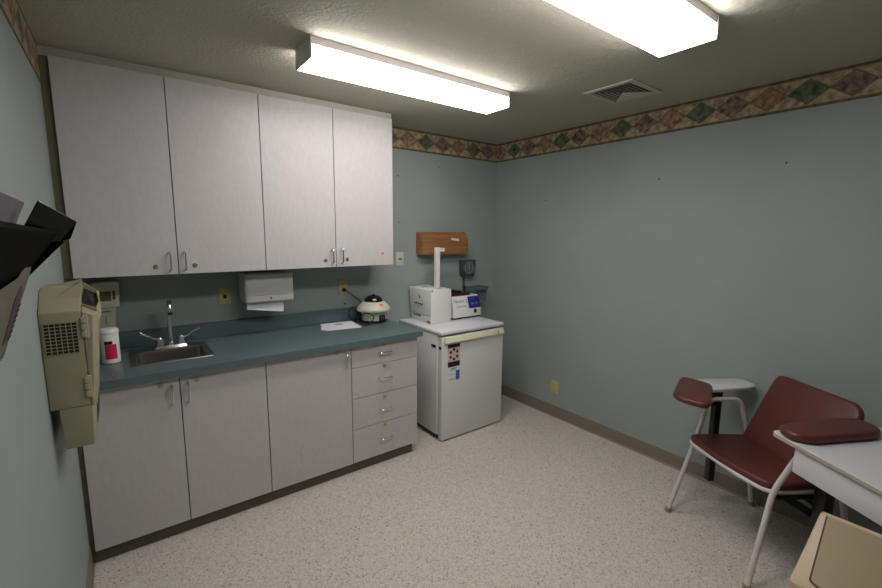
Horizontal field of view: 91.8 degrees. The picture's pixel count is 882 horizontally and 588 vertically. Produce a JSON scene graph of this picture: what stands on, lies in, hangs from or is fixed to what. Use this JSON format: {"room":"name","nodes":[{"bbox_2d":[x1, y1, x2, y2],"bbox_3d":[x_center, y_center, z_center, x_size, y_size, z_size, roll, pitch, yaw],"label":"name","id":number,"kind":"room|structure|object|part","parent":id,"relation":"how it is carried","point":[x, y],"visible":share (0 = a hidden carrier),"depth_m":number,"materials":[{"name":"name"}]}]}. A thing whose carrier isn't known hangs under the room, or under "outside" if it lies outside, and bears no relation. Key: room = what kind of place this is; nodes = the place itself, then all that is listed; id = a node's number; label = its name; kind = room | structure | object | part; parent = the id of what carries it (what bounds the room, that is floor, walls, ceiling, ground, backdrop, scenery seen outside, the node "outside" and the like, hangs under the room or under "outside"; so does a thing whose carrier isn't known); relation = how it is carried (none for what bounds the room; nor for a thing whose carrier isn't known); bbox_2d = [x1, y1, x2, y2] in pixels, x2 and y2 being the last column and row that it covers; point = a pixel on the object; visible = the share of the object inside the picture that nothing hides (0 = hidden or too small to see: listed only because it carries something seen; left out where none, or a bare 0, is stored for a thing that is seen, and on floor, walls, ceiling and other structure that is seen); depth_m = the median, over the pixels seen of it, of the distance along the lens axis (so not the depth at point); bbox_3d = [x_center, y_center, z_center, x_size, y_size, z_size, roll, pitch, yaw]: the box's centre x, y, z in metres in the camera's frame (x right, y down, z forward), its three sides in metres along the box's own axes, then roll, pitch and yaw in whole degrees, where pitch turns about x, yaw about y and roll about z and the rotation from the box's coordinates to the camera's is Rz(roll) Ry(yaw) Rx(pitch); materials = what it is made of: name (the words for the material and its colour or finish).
{"room":"medical blood-draw room","nodes":[
{"label":"medical blood-draw room","id":0,"kind":"room"},
{"bbox_2d":[0,8,88,587],"bbox_3d":[-0.667,0.320,0.469,0.100,2.438,4.700,-6,10,-36],"label":"wall","id":1,"kind":"structure","parent":0,"point":[44,539],"depth_m":1.27,"materials":[{"name":"paint"}]},
{"bbox_2d":[0,0,40,82],"bbox_3d":[-0.617,-0.807,0.336,0.002,0.169,4.698,-6,10,-36],"label":"wallpaper border","id":2,"kind":"object","parent":1,"relation":"attached to","point":[11,9],"depth_m":1.61,"materials":[{"name":"multicoloured paper"}]},
{"bbox_2d":[0,221,63,358],"bbox_3d":[-0.726,0.020,0.708,0.136,0.302,0.720,-6,10,-36],"label":"rack","id":3,"kind":"object","parent":1,"relation":"attached to","point":[22,247],"visible":0.78,"depth_m":0.75,"materials":[{"name":"black plastic"}]},
{"bbox_2d":[0,192,23,223],"bbox_3d":[-0.745,-0.136,0.688,0.032,0.106,0.648,-6,10,-36],"label":"folder","id":4,"kind":"object","parent":3,"relation":"in","point":[10,207],"visible":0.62,"depth_m":0.86,"materials":[{"name":"paper"}]},
{"bbox_2d":[0,267,30,360],"bbox_3d":[-0.761,0.075,0.708,0.070,0.209,0.648,-6,10,-36],"label":"brochure","id":5,"kind":"object","parent":3,"relation":"in","point":[11,295],"visible":0.99,"depth_m":0.88,"materials":[{"name":"grey paper"}]},
{"bbox_2d":[2,286,21,345],"bbox_3d":[-0.916,0.044,0.916,0.041,0.125,0.092,-6,10,-36],"label":"print","id":6,"kind":"object","parent":5,"relation":"attached to","point":[15,306],"depth_m":0.91},
{"bbox_2d":[8,304,20,338],"bbox_3d":[-0.946,0.061,0.948,0.025,0.075,0.033,-6,10,-36],"label":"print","id":7,"kind":"object","parent":5,"relation":"attached to","point":[17,309],"depth_m":0.94},
{"bbox_2d":[24,200,76,241],"bbox_3d":[-0.870,-0.160,0.941,0.026,0.089,0.125,1,8,2],"label":"film","id":8,"kind":"object","parent":3,"relation":"in","point":[42,216],"visible":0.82,"depth_m":0.95,"materials":[{"name":"black plastic"}]},
{"bbox_2d":[37,279,101,448],"bbox_3d":[-1.314,0.234,1.550,0.160,0.573,0.263,-6,10,-36],"label":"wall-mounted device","id":9,"kind":"object","parent":1,"relation":"attached to","point":[68,313],"visible":1,"depth_m":1.46,"materials":[{"name":"beige plastic"}]},
{"bbox_3d":[-1.375,0.215,1.496,0.001,0.350,0.231,-6,10,-36],"label":"plate","id":10,"kind":"part","parent":9,"relation":"part of","materials":[{"name":"beige plastic"}]},
{"bbox_2d":[42,321,79,356],"bbox_3d":[-1.260,0.149,1.419,0.087,0.107,0.003,-6,10,-36],"label":"vent grille","id":11,"kind":"object","parent":9,"relation":"attached to","point":[59,338],"depth_m":1.42,"materials":[{"name":"beige plastic"}]},
{"bbox_3d":[-1.269,0.181,1.570,0.045,0.391,0.233,-6,10,-36],"label":"door","id":12,"kind":"part","parent":9,"relation":"part of","materials":[{"name":"beige plastic"}]},
{"bbox_2d":[86,546,94,587],"bbox_3d":[-0.459,1.506,0.443,0.014,0.102,4.125,-6,10,-36],"label":"baseboard","id":13,"kind":"structure","parent":1,"relation":"attached to","point":[91,565],"depth_m":1.97,"materials":[{"name":"plastic"}]},
{"bbox_2d":[70,148,496,331],"bbox_3d":[-0.784,-0.099,3.348,3.396,2.438,0.100,-6,10,-36],"label":"wall","id":14,"kind":"structure","parent":0,"point":[459,195],"depth_m":3.55,"materials":[{"name":"paint"}]},
{"bbox_2d":[90,281,119,328],"bbox_3d":[-1.882,0.063,2.408,0.128,0.261,0.112,-6,10,-36],"label":"soap dispenser","id":15,"kind":"object","parent":14,"relation":"attached to","point":[109,297],"visible":0.62,"depth_m":2.38,"materials":[{"name":"white plastic"}]},
{"bbox_2d":[36,44,265,278],"bbox_3d":[-1.539,-0.657,2.395,0.944,1.070,0.370,-6,10,-36],"label":"upper cabinet","id":16,"kind":"object","parent":14,"relation":"attached to","point":[157,171],"visible":1,"depth_m":2.23,"materials":[{"name":"laminate"}]},
{"bbox_3d":[-1.626,-0.601,2.160,0.444,1.026,0.019,-6,10,-36],"label":"door","id":17,"kind":"part","parent":16,"relation":"part of","materials":[{"name":"laminate"}]},
{"bbox_3d":[-1.464,-0.177,2.314,0.010,0.110,0.036,-6,10,-36],"label":"handle","id":18,"kind":"part","parent":16,"relation":"part of","materials":[{"name":"silver metal"}]},
{"bbox_3d":[-1.408,-0.183,2.355,0.010,0.110,0.036,-6,10,-36],"label":"handle","id":19,"kind":"part","parent":16,"relation":"part of","materials":[{"name":"silver metal"}]},
{"bbox_3d":[-1.262,-0.638,2.430,0.457,1.026,0.019,-6,10,-36],"label":"door","id":20,"kind":"part","parent":16,"relation":"part of","materials":[{"name":"laminate"}]},
{"bbox_2d":[218,288,230,304],"bbox_3d":[-1.421,0.017,2.809,0.074,0.111,0.018,-6,10,-36],"label":"electrical outlet","id":21,"kind":"object","parent":14,"relation":"attached to","point":[224,294],"visible":1,"depth_m":2.81,"materials":[{"name":"beige plastic"}]},
{"bbox_2d":[100,307,361,351],"bbox_3d":[-1.268,0.212,2.953,1.902,0.101,0.019,-6,10,-36],"label":"backsplash","id":22,"kind":"structure","parent":14,"relation":"attached to","point":[127,339],"depth_m":2.87,"materials":[{"name":"laminate"}]},
{"bbox_2d":[238,270,293,303],"bbox_3d":[-1.173,-0.053,2.866,0.303,0.186,0.207,-6,10,-36],"label":"dispenser","id":23,"kind":"object","parent":14,"relation":"attached to","point":[276,285],"visible":1,"depth_m":2.78,"materials":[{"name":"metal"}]},
{"bbox_2d":[247,300,283,310],"bbox_3d":[-1.156,0.086,2.823,0.233,0.082,0.006,-6,10,-36],"label":"paper towel","id":24,"kind":"object","parent":23,"relation":"hanging from","point":[273,305],"visible":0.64,"depth_m":2.83,"materials":[{"name":"white paper"}]},
{"bbox_2d":[256,87,392,269],"bbox_3d":[-0.797,-0.731,2.945,0.908,1.070,0.370,-6,10,-36],"label":"upper cabinet","id":25,"kind":"object","parent":14,"relation":"attached to","point":[327,174],"visible":0.98,"depth_m":2.79,"materials":[{"name":"laminate"}]},
{"bbox_3d":[-0.894,-0.674,2.703,0.452,1.026,0.019,-6,10,-36],"label":"door","id":26,"kind":"part","parent":25,"relation":"part of","materials":[{"name":"laminate"}]},
{"bbox_3d":[-0.532,-0.710,2.970,0.442,1.026,0.019,-6,10,-36],"label":"door","id":27,"kind":"part","parent":25,"relation":"part of","materials":[{"name":"laminate"}]},
{"bbox_2d":[338,280,346,293],"bbox_3d":[-0.759,-0.054,3.303,0.072,0.112,0.010,-6,10,-36],"label":"wall outlet","id":28,"kind":"object","parent":14,"relation":"attached to","point":[341,283],"visible":1,"depth_m":3.30,"materials":[{"name":"beige plastic"}]},
{"bbox_2d":[396,252,403,265],"bbox_3d":[-0.345,-0.293,3.580,0.076,0.118,0.010,-6,10,-36],"label":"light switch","id":29,"kind":"object","parent":14,"relation":"attached to","point":[399,255],"visible":1,"depth_m":3.58,"materials":[{"name":"white plastic"}]},
{"bbox_2d":[416,232,467,254],"bbox_3d":[0.017,-0.450,3.776,0.507,0.189,0.094,-6,10,-36],"label":"wall rack","id":30,"kind":"object","parent":14,"relation":"attached to","point":[453,242],"visible":1,"depth_m":3.73,"materials":[{"name":"brown wood"}]},
{"bbox_3d":[-0.181,-0.430,3.629,0.012,0.189,0.094,-6,10,-36],"label":"panel","id":31,"kind":"part","parent":30,"relation":"part of","materials":[{"name":"brown wood"}]},
{"bbox_3d":[-0.005,-0.455,3.806,0.483,0.189,0.020,-6,10,-36],"label":"panel","id":32,"kind":"part","parent":30,"relation":"part of","materials":[{"name":"brown wood"}]},
{"bbox_3d":[0.035,-0.449,3.752,0.483,0.161,0.008,-6,10,-36],"label":"panel","id":33,"kind":"part","parent":30,"relation":"part of","materials":[{"name":"brown wood"}]},
{"bbox_3d":[0.215,-0.470,3.923,0.012,0.189,0.094,-6,10,-36],"label":"panel","id":34,"kind":"part","parent":30,"relation":"part of","materials":[{"name":"brown wood"}]},
{"bbox_2d":[392,126,496,162],"bbox_3d":[-0.744,-1.216,3.144,3.196,0.169,0.002,-6,10,-36],"label":"wallpaper border","id":35,"kind":"object","parent":14,"relation":"attached to","point":[402,138],"visible":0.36,"depth_m":3.70,"materials":[{"name":"multicoloured paper"}]},
{"bbox_2d":[459,260,475,290],"bbox_3d":[0.243,-0.122,4.017,0.183,0.396,0.062,-6,10,-36],"label":"pressure gauge","id":36,"kind":"object","parent":14,"relation":"attached to","point":[466,267],"visible":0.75,"depth_m":3.97,"materials":[{"name":"grey plastic"}]},
{"bbox_2d":[464,285,488,302],"bbox_3d":[0.332,0.004,4.056,0.202,0.159,0.138,-6,10,-36],"label":"basket","id":37,"kind":"object","parent":14,"relation":"attached to","point":[481,290],"visible":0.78,"depth_m":4.02,"materials":[{"name":"blue plastic"}]},
{"bbox_2d":[17,0,881,143],"bbox_3d":[0.663,-1.067,1.264,3.396,0.100,4.900,-6,10,-36],"label":"ceiling","id":38,"kind":"structure","parent":0,"point":[546,55],"depth_m":1.93,"materials":[{"name":"white paint"}]},
{"bbox_2d":[295,35,509,113],"bbox_3d":[-0.134,-1.122,2.265,1.205,0.090,0.198,-6,10,-36],"label":"ceiling light","id":39,"kind":"object","parent":38,"relation":"attached to","point":[314,55],"visible":1,"depth_m":2.13,"materials":[{"name":"plastic"}]},
{"bbox_2d":[583,79,662,103],"bbox_3d":[1.075,-1.192,2.529,0.327,0.010,0.310,-6,10,-36],"label":"ceiling vent","id":40,"kind":"object","parent":38,"relation":"in","point":[630,89],"visible":1,"depth_m":2.52,"materials":[{"name":"metal"}]},
{"bbox_2d":[546,0,718,57],"bbox_3d":[0.509,-0.986,1.364,1.205,0.090,0.224,-6,10,-36],"label":"ceiling light","id":41,"kind":"object","parent":38,"relation":"attached to","point":[661,28],"visible":1,"depth_m":1.52,"materials":[{"name":"plastic"}]},
{"bbox_2d":[94,394,808,587],"bbox_3d":[0.643,1.444,1.629,3.396,0.100,4.900,-6,10,-36],"label":"floor","id":42,"kind":"structure","parent":0,"point":[530,497],"depth_m":2.34,"materials":[{"name":"plastic"}]},
{"bbox_2d":[78,363,271,562],"bbox_3d":[-1.509,0.813,2.467,0.842,0.876,0.644,-6,10,-36],"label":"base cabinet","id":43,"kind":"object","parent":42,"relation":"on","point":[173,456],"visible":0.96,"depth_m":2.21,"materials":[{"name":"laminate"}]},
{"bbox_3d":[-1.504,0.828,2.123,0.398,0.800,0.019,-6,10,-36],"label":"door","id":44,"kind":"part","parent":43,"relation":"part of","materials":[{"name":"laminate"}]},
{"bbox_3d":[-1.354,0.508,2.154,0.010,0.110,0.036,-6,10,-36],"label":"handle","id":45,"kind":"part","parent":43,"relation":"part of","materials":[{"name":"silver metal"}]},
{"bbox_3d":[-1.296,0.503,2.197,0.010,0.110,0.036,-6,10,-36],"label":"handle","id":46,"kind":"part","parent":43,"relation":"part of","materials":[{"name":"silver metal"}]},
{"bbox_3d":[-1.174,0.795,2.367,0.416,0.800,0.019,-6,10,-36],"label":"door","id":47,"kind":"part","parent":43,"relation":"part of","materials":[{"name":"laminate"}]},
{"bbox_2d":[99,307,422,389],"bbox_3d":[-1.081,0.268,2.709,1.902,0.139,0.643,-6,10,-36],"label":"countertop","id":48,"kind":"structure","parent":43,"relation":"on","point":[236,343],"depth_m":2.67,"materials":[{"name":"laminate"}]},
{"bbox_2d":[100,327,120,363],"bbox_3d":[-1.736,0.269,2.242,0.084,0.184,0.084,-6,10,-36],"label":"wipes canister","id":49,"kind":"object","parent":48,"relation":"on","point":[109,336],"visible":0.96,"depth_m":2.21,"materials":[{"name":"white plastic"}]},
{"bbox_3d":[-1.735,0.191,2.231,0.084,0.027,0.084,-6,10,-36],"label":"lid","id":50,"kind":"part","parent":49,"relation":"part of","materials":[{"name":"white plastic"}]},
{"bbox_2d":[140,300,199,348],"bbox_3d":[-1.588,0.175,2.507,0.300,0.290,0.126,-6,10,-36],"label":"faucet","id":51,"kind":"object","parent":48,"relation":"on","point":[160,344],"visible":1,"depth_m":2.53,"materials":[{"name":"silver metal"}]},
{"bbox_3d":[-1.692,0.246,2.480,0.029,0.068,0.101,7,10,36],"label":"lever","id":52,"kind":"part","parent":51,"relation":"part of","materials":[{"name":"silver metal"}]},
{"bbox_3d":[-1.656,0.279,2.518,0.044,0.052,0.044,-6,10,-36],"label":"handle","id":53,"kind":"part","parent":51,"relation":"part of","materials":[{"name":"silver metal"}]},
{"bbox_3d":[-1.587,0.169,2.502,0.032,0.278,0.118,-6,10,-36],"label":"spout","id":54,"kind":"part","parent":51,"relation":"part of","materials":[{"name":"silver metal"}]},
{"bbox_3d":[-1.611,0.307,2.555,0.175,0.014,0.054,-6,10,-36],"label":"deck plate","id":55,"kind":"part","parent":51,"relation":"part of","materials":[{"name":"silver metal"}]},
{"bbox_3d":[-1.568,0.270,2.584,0.044,0.052,0.044,-6,10,-36],"label":"handle","id":56,"kind":"part","parent":51,"relation":"part of","materials":[{"name":"silver metal"}]},
{"bbox_3d":[-1.524,0.232,2.605,0.103,0.063,0.030,-3,9,-20],"label":"lever","id":57,"kind":"part","parent":51,"relation":"part of","materials":[{"name":"silver metal"}]},
{"bbox_2d":[128,341,214,367],"bbox_3d":[-1.535,0.403,2.441,0.392,0.144,0.382,-6,10,-36],"label":"sink","id":58,"kind":"object","parent":48,"relation":"in","point":[145,356],"visible":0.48,"depth_m":2.48,"materials":[{"name":"metal"}]},
{"bbox_2d":[342,288,389,325],"bbox_3d":[-0.548,0.087,3.294,0.322,0.259,0.290,-6,10,-36],"label":"centrifuge","id":59,"kind":"object","parent":48,"relation":"on","point":[373,309],"visible":1,"depth_m":3.24,"materials":[{"name":"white plastic"}]},
{"bbox_3d":[-0.607,0.097,3.246,0.151,0.250,0.283,-6,10,-36],"label":"power cord","id":60,"kind":"part","parent":59,"relation":"part of","materials":[{"name":"black plastic"}]},
{"bbox_3d":[-0.522,0.032,3.306,0.146,0.047,0.146,-6,10,-36],"label":"lid","id":61,"kind":"part","parent":59,"relation":"part of","materials":[{"name":"black plastic"}]},
{"bbox_2d":[265,348,352,499],"bbox_3d":[-0.962,0.758,2.872,0.523,0.876,0.644,-6,10,-36],"label":"base cabinet","id":62,"kind":"object","parent":42,"relation":"on","point":[309,398],"visible":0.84,"depth_m":2.63,"materials":[{"name":"laminate"}]},
{"bbox_3d":[-0.597,0.426,2.713,0.010,0.105,0.036,-6,10,-36],"label":"handle","id":63,"kind":"part","parent":62,"relation":"part of","materials":[{"name":"silver metal"}]},
{"bbox_2d":[351,337,416,471],"bbox_3d":[-0.549,0.717,3.178,0.508,0.876,0.644,-6,10,-36],"label":"base cabinet","id":64,"kind":"object","parent":42,"relation":"on","point":[383,375],"visible":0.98,"depth_m":2.94,"materials":[{"name":"laminate"}]},
{"bbox_3d":[-0.381,0.567,2.932,0.505,0.206,0.019,-6,10,-36],"label":"drawer","id":65,"kind":"part","parent":64,"relation":"part of","materials":[{"name":"laminate"}]},
{"bbox_3d":[-0.379,0.392,2.906,0.505,0.139,0.019,-6,10,-36],"label":"drawer","id":66,"kind":"part","parent":64,"relation":"part of","materials":[{"name":"laminate"}]},
{"bbox_3d":[-0.384,0.996,2.994,0.505,0.230,0.019,-6,10,-36],"label":"drawer","id":67,"kind":"part","parent":64,"relation":"part of","materials":[{"name":"laminate"}]},
{"bbox_3d":[-0.382,0.776,2.962,0.505,0.207,0.019,-6,10,-36],"label":"drawer","id":68,"kind":"part","parent":64,"relation":"part of","materials":[{"name":"laminate"}]},
{"bbox_2d":[399,316,503,440],"bbox_3d":[0.085,0.657,3.643,0.650,0.871,0.621,-6,10,-36],"label":"fridge","id":69,"kind":"object","parent":42,"relation":"on","point":[459,362],"visible":0.91,"depth_m":3.39,"materials":[{"name":"metal"}]},
{"bbox_2d":[409,247,450,323],"bbox_3d":[-0.086,-0.084,3.578,0.230,0.610,0.313,-6,10,-36],"label":"box","id":70,"kind":"object","parent":69,"relation":"on","point":[430,304],"visible":1,"depth_m":3.51,"materials":[{"name":"white plastic"}]},
{"bbox_3d":[0.099,0.467,3.261,0.116,0.176,0.001,-6,10,-36],"label":"label panel","id":71,"kind":"part","parent":69,"relation":"part of","materials":[{"name":"pink paper"}]},
{"bbox_2d":[448,343,459,367],"bbox_3d":[0.099,0.468,3.260,0.116,0.176,0.001,-6,10,-36],"label":"print","id":72,"kind":"object","parent":69,"relation":"attached to","point":[453,348],"depth_m":3.26},
{"bbox_2d":[451,293,480,319],"bbox_3d":[0.159,0.100,3.779,0.310,0.192,0.249,-6,10,-36],"label":"box","id":73,"kind":"object","parent":69,"relation":"on","point":[465,306],"visible":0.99,"depth_m":3.68,"materials":[{"name":"white cardboard"}]},
{"bbox_2d":[451,289,469,296],"bbox_3d":[0.121,-0.017,3.743,0.228,0.049,0.147,-6,10,-36],"label":"tube rack","id":74,"kind":"object","parent":73,"relation":"on","point":[454,292],"visible":0.47,"depth_m":3.69,"materials":[{"name":"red plastic"}]},
{"bbox_3d":[0.287,0.068,3.740,0.134,0.099,0.032,-6,10,-36],"label":"panel","id":75,"kind":"part","parent":73,"relation":"part of","materials":[{"name":"blue cardboard"}]},
{"bbox_3d":[0.247,0.703,3.440,0.636,0.817,0.048,-6,10,-36],"label":"door","id":76,"kind":"part","parent":69,"relation":"part of","materials":[{"name":"metal"}]},
{"bbox_3d":[0.273,0.327,3.359,0.610,0.050,0.022,-6,10,-36],"label":"handle","id":77,"kind":"part","parent":69,"relation":"part of","materials":[{"name":"beige plastic"}]},
{"bbox_2d":[665,376,881,587],"bbox_3d":[1.641,0.930,1.983,0.706,0.832,1.341,-1,8,-9],"label":"chair","id":78,"kind":"object","parent":42,"relation":"on","point":[813,445],"visible":0.98,"depth_m":1.98,"materials":[{"name":"red leather"}]},
{"bbox_3d":[1.598,0.925,2.488,0.559,0.679,0.030,-1,8,-7],"label":"frame","id":79,"kind":"part","parent":78,"relation":"part of","materials":[{"name":"white metal"}]},
{"bbox_3d":[1.636,0.830,2.564,0.038,0.607,0.038,-1,8,-7],"label":"arm post","id":80,"kind":"part","parent":78,"relation":"part of","materials":[{"name":"black metal"}]},
{"bbox_3d":[1.641,0.873,2.208,0.448,0.035,0.525,-1,8,-7],"label":"seat rail","id":81,"kind":"part","parent":78,"relation":"part of","materials":[{"name":"white metal"}]},
{"bbox_3d":[1.634,0.851,2.199,0.421,0.059,0.502,-1,8,-7],"label":"seat","id":82,"kind":"part","parent":78,"relation":"part of","materials":[{"name":"red leather"}]},
{"bbox_3d":[1.666,1.005,1.940,0.559,0.678,0.079,-1,8,-7],"label":"frame","id":83,"kind":"part","parent":78,"relation":"part of","materials":[{"name":"white metal"}]},
{"bbox_3d":[1.852,0.673,2.197,0.206,0.383,0.488,-1,8,-7],"label":"backrest","id":84,"kind":"part","parent":78,"relation":"part of","materials":[{"name":"red leather"}]},
{"bbox_3d":[1.702,0.960,1.907,0.050,0.675,0.050,-1,8,-7],"label":"arm post","id":85,"kind":"part","parent":78,"relation":"part of","materials":[{"name":"black metal"}]},
{"bbox_2d":[788,512,881,587],"bbox_3d":[1.463,1.115,1.427,0.443,0.622,0.414,-6,10,-36],"label":"waste bin","id":86,"kind":"object","parent":42,"relation":"on","point":[838,552],"visible":1,"depth_m":1.42,"materials":[{"name":"beige plastic"}]},
{"bbox_2d":[493,95,881,534],"bbox_3d":[1.973,0.057,2.424,0.100,2.438,4.700,-6,10,-36],"label":"wall","id":87,"kind":"structure","parent":0,"point":[617,287],"depth_m":2.76,"materials":[{"name":"paint"}]},
{"bbox_2d":[551,380,557,393],"bbox_3d":[0.995,0.816,3.753,0.010,0.114,0.078,-6,10,-36],"label":"wall outlet","id":88,"kind":"object","parent":87,"relation":"attached to","point":[554,384],"visible":1,"depth_m":3.75,"materials":[{"name":"beige plastic"}]},
{"bbox_2d":[501,384,810,525],"bbox_3d":[1.918,1.217,2.558,0.014,0.102,4.700,-6,10,-36],"label":"baseboard","id":89,"kind":"structure","parent":87,"relation":"attached to","point":[735,486],"depth_m":3.06,"materials":[{"name":"plastic"}]},
{"bbox_2d":[497,59,881,162],"bbox_3d":[1.942,-1.062,2.231,0.002,0.169,4.698,-6,10,-36],"label":"wallpaper border","id":90,"kind":"object","parent":87,"relation":"attached to","point":[861,80],"visible":1,"depth_m":2.57,"materials":[{"name":"multicoloured paper"}]},
{"bbox_3d":[-0.787,0.237,3.152,0.255,0.001,0.238,-6,10,-36],"label":"paper sheet","id":91,"kind":"object","parent":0,"visible":0},
{"bbox_2d":[320,321,361,330],"bbox_3d":[-0.740,0.233,3.163,0.240,0.001,0.250,-5,10,-31],"label":"paper sheet","id":92,"kind":"object","parent":91,"relation":"on","point":[347,324],"visible":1,"depth_m":3.16,"materials":[{"name":"white paper"}]}
]}

